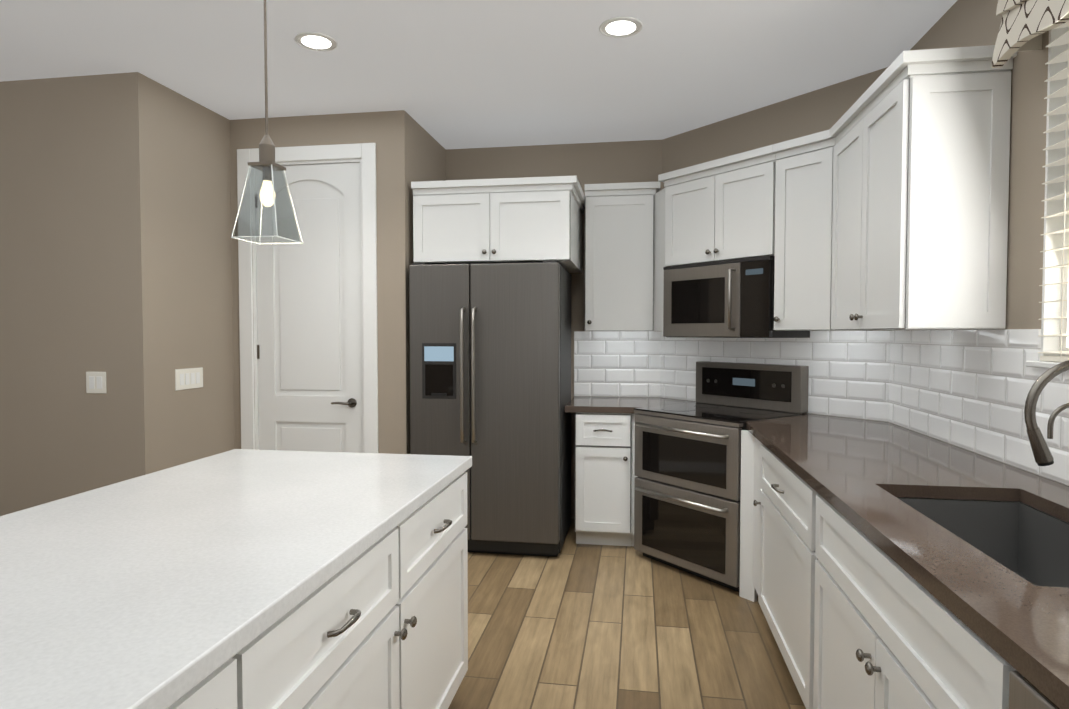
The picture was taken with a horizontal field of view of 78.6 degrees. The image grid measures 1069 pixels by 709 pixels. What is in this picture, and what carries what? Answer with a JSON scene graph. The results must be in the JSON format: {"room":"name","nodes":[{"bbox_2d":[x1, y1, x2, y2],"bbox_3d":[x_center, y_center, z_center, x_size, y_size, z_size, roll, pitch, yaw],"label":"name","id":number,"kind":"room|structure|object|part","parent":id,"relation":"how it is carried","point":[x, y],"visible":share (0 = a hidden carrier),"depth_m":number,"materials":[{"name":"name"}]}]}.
{"room":"kitchen","nodes":[
{"label":"kitchen","id":0,"kind":"room"},
{"bbox_2d":[0,73,125,515],"bbox_3d":[-3.177,-0.120,3.703,2.000,2.740,0.120,0,2,9],"label":"wall","id":1,"kind":"structure","parent":0,"point":[62,433],"depth_m":3.54,"materials":[{"name":"beige paint"}]},
{"bbox_2d":[86,372,105,392],"bbox_3d":[-2.363,0.151,3.518,0.120,0.116,0.008,0,2,9],"label":"switch plate","id":2,"kind":"object","parent":1,"relation":"attached to","point":[95,382],"visible":1,"depth_m":3.52,"materials":[{"name":"white plastic"}]},
{"bbox_2d":[117,72,234,479],"bbox_3d":[-2.079,-0.125,3.863,0.120,2.740,0.780,0,2,9],"label":"wall","id":3,"kind":"structure","parent":0,"point":[175,210],"depth_m":3.69,"materials":[{"name":"beige paint"}]},
{"bbox_2d":[175,367,202,389],"bbox_3d":[-2.022,0.141,3.819,0.008,0.119,0.235,0,2,9],"label":"switch plate","id":4,"kind":"object","parent":3,"relation":"attached to","point":[189,378],"visible":1,"depth_m":3.81,"materials":[{"name":"white plastic"}]},
{"bbox_2d":[230,110,411,453],"bbox_3d":[-1.429,-0.137,4.215,1.293,2.740,0.120,0,2,9],"label":"wall","id":5,"kind":"structure","parent":0,"point":[388,133],"depth_m":4.08,"materials":[{"name":"beige paint"}]},
{"bbox_2d":[237,143,377,452],"bbox_3d":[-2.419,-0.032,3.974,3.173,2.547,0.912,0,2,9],"label":"door frame","id":6,"kind":"structure","parent":5,"relation":"attached to","point":[325,154],"depth_m":4.10,"materials":[{"name":"white paint"}]},
{"bbox_2d":[255,162,362,452],"bbox_3d":[-1.443,0.012,4.159,0.717,2.427,0.098,0,2,9],"label":"door","id":7,"kind":"structure","parent":5,"relation":"in","point":[309,351],"depth_m":4.17,"materials":[{"name":"white paint"}]},
{"bbox_2d":[411,117,445,262],"bbox_3d":[-0.781,-0.147,4.552,0.120,2.740,0.750,0,2,9],"label":"wall","id":8,"kind":"structure","parent":0,"point":[428,156],"depth_m":4.39,"materials":[{"name":"beige paint"}]},
{"bbox_2d":[0,0,956,148],"bbox_3d":[-1.434,-1.468,1.472,6.130,0.100,7.190,0,2,9],"label":"ceiling","id":9,"kind":"structure","parent":0,"point":[456,74],"depth_m":3.22,"materials":[{"name":"white paint"}]},
{"bbox_2d":[231,0,302,244],"bbox_3d":[-0.782,-0.883,1.899,0.143,1.099,0.143,0,2,9],"label":"pendant light","id":10,"kind":"object","parent":9,"relation":"hanging from","point":[267,165],"depth_m":1.90,"materials":[{"name":"clear glass"}]},
{"bbox_3d":[-0.782,-0.470,1.913,0.044,0.075,0.044,0,2,9],"label":"pendant light bulb","id":11,"kind":"part","parent":10,"relation":"part of","materials":[{"name":"white glass"}]},
{"bbox_2d":[294,32,337,51],"bbox_3d":[-1.024,-1.466,3.064,0.194,0.008,0.194,0,2,9],"label":"recessed light","id":12,"kind":"object","parent":9,"relation":"in","point":[314,41],"visible":1,"depth_m":3.05,"materials":[{"name":"white paint"}]},
{"bbox_2d":[599,17,642,37],"bbox_3d":[0.386,-1.461,2.920,0.194,0.008,0.194,0,2,9],"label":"recessed light","id":13,"kind":"object","parent":9,"relation":"in","point":[620,27],"visible":1,"depth_m":2.91,"materials":[{"name":"white paint"}]},
{"bbox_2d":[446,140,661,519],"bbox_3d":[0.096,-0.157,4.853,1.757,2.740,0.120,0,2,9],"label":"wall","id":14,"kind":"structure","parent":0,"point":[614,162],"depth_m":4.75,"materials":[{"name":"beige paint"}]},
{"bbox_2d":[411,175,584,272],"bbox_3d":[-0.190,-0.830,4.372,1.023,0.495,0.871,0,2,9],"label":"upper cabinet","id":15,"kind":"object","parent":14,"relation":"attached to","point":[511,220],"visible":1,"depth_m":3.98,"materials":[{"name":"white paint"}]},
{"bbox_2d":[574,331,660,397],"bbox_3d":[0.595,0.070,4.716,0.619,0.473,0.008,0,2,9],"label":"tile backsplash","id":16,"kind":"structure","parent":14,"relation":"attached to","point":[616,363],"depth_m":4.71,"materials":[{"name":"white tile"}]},
{"bbox_2d":[585,182,659,330],"bbox_3d":[0.608,-0.654,4.514,0.500,0.985,0.351,0,2,9],"label":"upper cabinet","id":17,"kind":"object","parent":14,"relation":"attached to","point":[619,256],"visible":0.96,"depth_m":4.38,"materials":[{"name":"white paint"}]},
{"bbox_2d":[448,519,805,708],"bbox_3d":[-1.434,1.370,1.564,6.130,0.100,7.190,0,2,9],"label":"floor","id":18,"kind":"structure","parent":0,"point":[572,625],"depth_m":2.93,"materials":[{"name":"brown wood"}]},
{"bbox_2d":[168,623,275,708],"bbox_3d":[-0.984,0.911,0.776,0.934,0.868,0.831,0,2,9],"label":"base cabinet","id":19,"kind":"object","parent":18,"relation":"on","point":[247,680],"depth_m":1.05,"materials":[{"name":"white paint"}]},
{"bbox_2d":[0,449,471,708],"bbox_3d":[-0.939,0.444,1.111,0.974,0.039,2.870,0,2,9],"label":"countertop","id":20,"kind":"structure","parent":19,"relation":"on","point":[167,588],"depth_m":1.32,"materials":[{"name":"white stone"}]},
{"bbox_2d":[276,511,415,708],"bbox_3d":[-0.874,0.888,1.470,0.934,0.868,0.830,0,2,9],"label":"base cabinet","id":21,"kind":"object","parent":18,"relation":"on","point":[382,623],"depth_m":1.49,"materials":[{"name":"white paint"}]},
{"bbox_2d":[416,472,467,708],"bbox_3d":[-0.769,0.867,2.131,0.934,0.868,0.766,0,2,9],"label":"base cabinet","id":22,"kind":"object","parent":18,"relation":"on","point":[441,532],"depth_m":2.13,"materials":[{"name":"white paint"}]},
{"bbox_2d":[409,260,570,556],"bbox_3d":[-0.263,0.331,4.271,0.930,1.802,0.772,0,2,9],"label":"fridge","id":23,"kind":"object","parent":18,"relation":"on","point":[490,368],"visible":0.96,"depth_m":3.95,"materials":[{"name":"grey metal"}]},
{"bbox_2d":[575,412,637,545],"bbox_3d":[0.534,0.793,4.408,0.468,0.869,0.677,0,2,9],"label":"base cabinet","id":24,"kind":"object","parent":18,"relation":"on","point":[605,476],"visible":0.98,"depth_m":4.13,"materials":[{"name":"white paint"}]},
{"bbox_2d":[565,396,695,413],"bbox_3d":[0.682,0.338,4.384,0.889,0.039,0.648,0,2,9],"label":"countertop","id":25,"kind":"structure","parent":24,"relation":"on","point":[584,404],"depth_m":4.28,"materials":[{"name":"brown stone"}]},
{"bbox_2d":[634,361,808,591],"bbox_3d":[1.069,0.653,3.857,0.700,1.185,0.760,-1,2,-36],"label":"range","id":26,"kind":"object","parent":18,"relation":"on","point":[687,487],"visible":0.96,"depth_m":3.72,"materials":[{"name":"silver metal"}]},
{"bbox_2d":[743,431,759,601],"bbox_3d":[1.422,0.836,3.089,0.728,0.868,0.328,0,2,9],"label":"base cabinet","id":27,"kind":"object","parent":18,"relation":"on","point":[750,592],"depth_m":3.33,"materials":[{"name":"white paint"}]},
{"bbox_2d":[759,442,1016,708],"bbox_3d":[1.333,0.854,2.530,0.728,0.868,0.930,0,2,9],"label":"base cabinet","id":28,"kind":"object","parent":18,"relation":"on","point":[855,617],"depth_m":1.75,"materials":[{"name":"white paint"}]},
{"bbox_2d":[746,414,1068,708],"bbox_3d":[1.141,0.437,1.317,0.732,0.039,4.931,0,2,9],"label":"countertop","id":29,"kind":"structure","parent":28,"relation":"on","point":[861,475],"depth_m":1.79,"materials":[{"name":"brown stone"}]},
{"bbox_2d":[897,497,1068,587],"bbox_3d":[1.177,0.616,1.570,0.446,0.328,0.861,0,2,9],"label":"sink","id":30,"kind":"object","parent":29,"relation":"in","point":[1030,544],"visible":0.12,"depth_m":1.94,"materials":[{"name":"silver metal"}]},
{"bbox_2d":[1024,360,1068,465],"bbox_3d":[1.375,0.208,1.605,0.292,0.398,0.094,0,2,9],"label":"faucet","id":31,"kind":"object","parent":29,"relation":"on","point":[1042,454],"visible":1,"depth_m":1.63,"materials":[{"name":"silver metal"}]},
{"bbox_2d":[1047,403,1068,438],"bbox_3d":[1.480,0.266,1.768,0.148,0.272,0.076,0,2,9],"label":"filter faucet","id":32,"kind":"object","parent":29,"relation":"on","point":[1054,414],"visible":1,"depth_m":1.79,"materials":[{"name":"silver metal"}]},
{"bbox_2d":[1009,671,1059,708],"bbox_3d":[0.995,0.916,0.666,0.750,0.866,0.578,0,2,9],"label":"dishwasher","id":33,"kind":"object","parent":18,"relation":"on","point":[1024,693],"visible":0.39,"depth_m":0.95,"materials":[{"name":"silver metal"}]},
{"bbox_2d":[662,67,890,420],"bbox_3d":[1.422,-0.131,4.052,0.120,2.740,1.598,-1,2,-36],"label":"wall","id":34,"kind":"structure","parent":0,"point":[819,110],"depth_m":3.94,"materials":[{"name":"beige paint"}]},
{"bbox_2d":[654,177,663,330],"bbox_3d":[0.898,-0.629,4.350,0.200,0.945,0.571,0,2,9],"label":"upper cabinet","id":35,"kind":"object","parent":34,"relation":"attached to","point":[658,271],"depth_m":4.28,"materials":[{"name":"white paint"}]},
{"bbox_2d":[662,149,761,268],"bbox_3d":[1.201,-0.817,3.908,0.813,0.540,0.813,0,2,9],"label":"upper cabinet","id":36,"kind":"object","parent":34,"relation":"attached to","point":[712,210],"depth_m":3.80,"materials":[{"name":"white paint"}]},
{"bbox_2d":[663,255,809,337],"bbox_3d":[1.172,-0.322,3.900,0.445,0.441,0.760,-1,2,-36],"label":"microwave","id":37,"kind":"object","parent":36,"relation":"attached to","point":[733,298],"visible":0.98,"depth_m":3.74,"materials":[{"name":"grey metal"}]},
{"bbox_2d":[660,331,889,421],"bbox_3d":[1.370,0.092,4.022,0.008,0.473,1.592,-1,2,-36],"label":"tile backsplash","id":38,"kind":"structure","parent":34,"relation":"attached to","point":[849,372],"depth_m":3.68,"materials":[{"name":"white tile"}]},
{"bbox_2d":[762,133,869,330],"bbox_3d":[1.503,-0.601,3.469,0.543,0.945,0.493,0,2,9],"label":"upper cabinet","id":39,"kind":"object","parent":34,"relation":"attached to","point":[776,200],"depth_m":3.37,"materials":[{"name":"white paint"}]},
{"bbox_2d":[891,0,1052,361],"bbox_3d":[1.439,-0.015,0.454,0.120,2.740,5.990,0,2,9],"label":"wall","id":40,"kind":"structure","parent":0,"point":[964,23],"depth_m":2.23,"materials":[{"name":"beige paint"}]},
{"bbox_2d":[830,45,1016,329],"bbox_3d":[1.552,-0.597,2.749,0.381,0.985,0.908,0,2,9],"label":"upper cabinet","id":41,"kind":"object","parent":40,"relation":"attached to","point":[921,151],"visible":1,"depth_m":2.35,"materials":[{"name":"white paint"}]},
{"bbox_2d":[889,329,1068,485],"bbox_3d":[1.475,0.187,1.095,0.008,0.473,4.614,0,2,9],"label":"tile backsplash","id":42,"kind":"structure","parent":40,"relation":"attached to","point":[969,390],"depth_m":2.48,"materials":[{"name":"white tile"}]},
{"bbox_2d":[992,0,1068,67],"bbox_3d":[1.442,-1.150,1.291,0.146,0.485,1.695,0,2,9],"label":"valance","id":43,"kind":"object","parent":40,"relation":"attached to","point":[1025,25],"visible":1,"depth_m":2.01,"materials":[{"name":"fabric"}]},
{"bbox_2d":[1025,361,1061,368],"bbox_3d":[1.529,0.057,1.344,0.078,0.020,1.630,0,2,9],"label":"window sill","id":44,"kind":"structure","parent":40,"relation":"attached to","point":[1042,364],"depth_m":2.07,"materials":[{"name":"white paint"}]},
{"bbox_2d":[1041,26,1068,355],"bbox_3d":[1.569,-0.513,1.319,0.100,1.120,1.570,0,2,9],"label":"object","id":45,"kind":"structure","parent":40,"relation":"in","point":[1051,292],"depth_m":2.09,"materials":[{"name":"white paint"}]},
{"bbox_2d":[1038,21,1068,361],"bbox_3d":[1.602,-0.521,1.768,0.065,1.102,0.640,0,2,9],"label":"window blinds","id":46,"kind":"object","parent":45,"relation":"attached to","point":[1063,39],"visible":0.9,"depth_m":2.03,"materials":[{"name":"beige plastic"}]}
]}

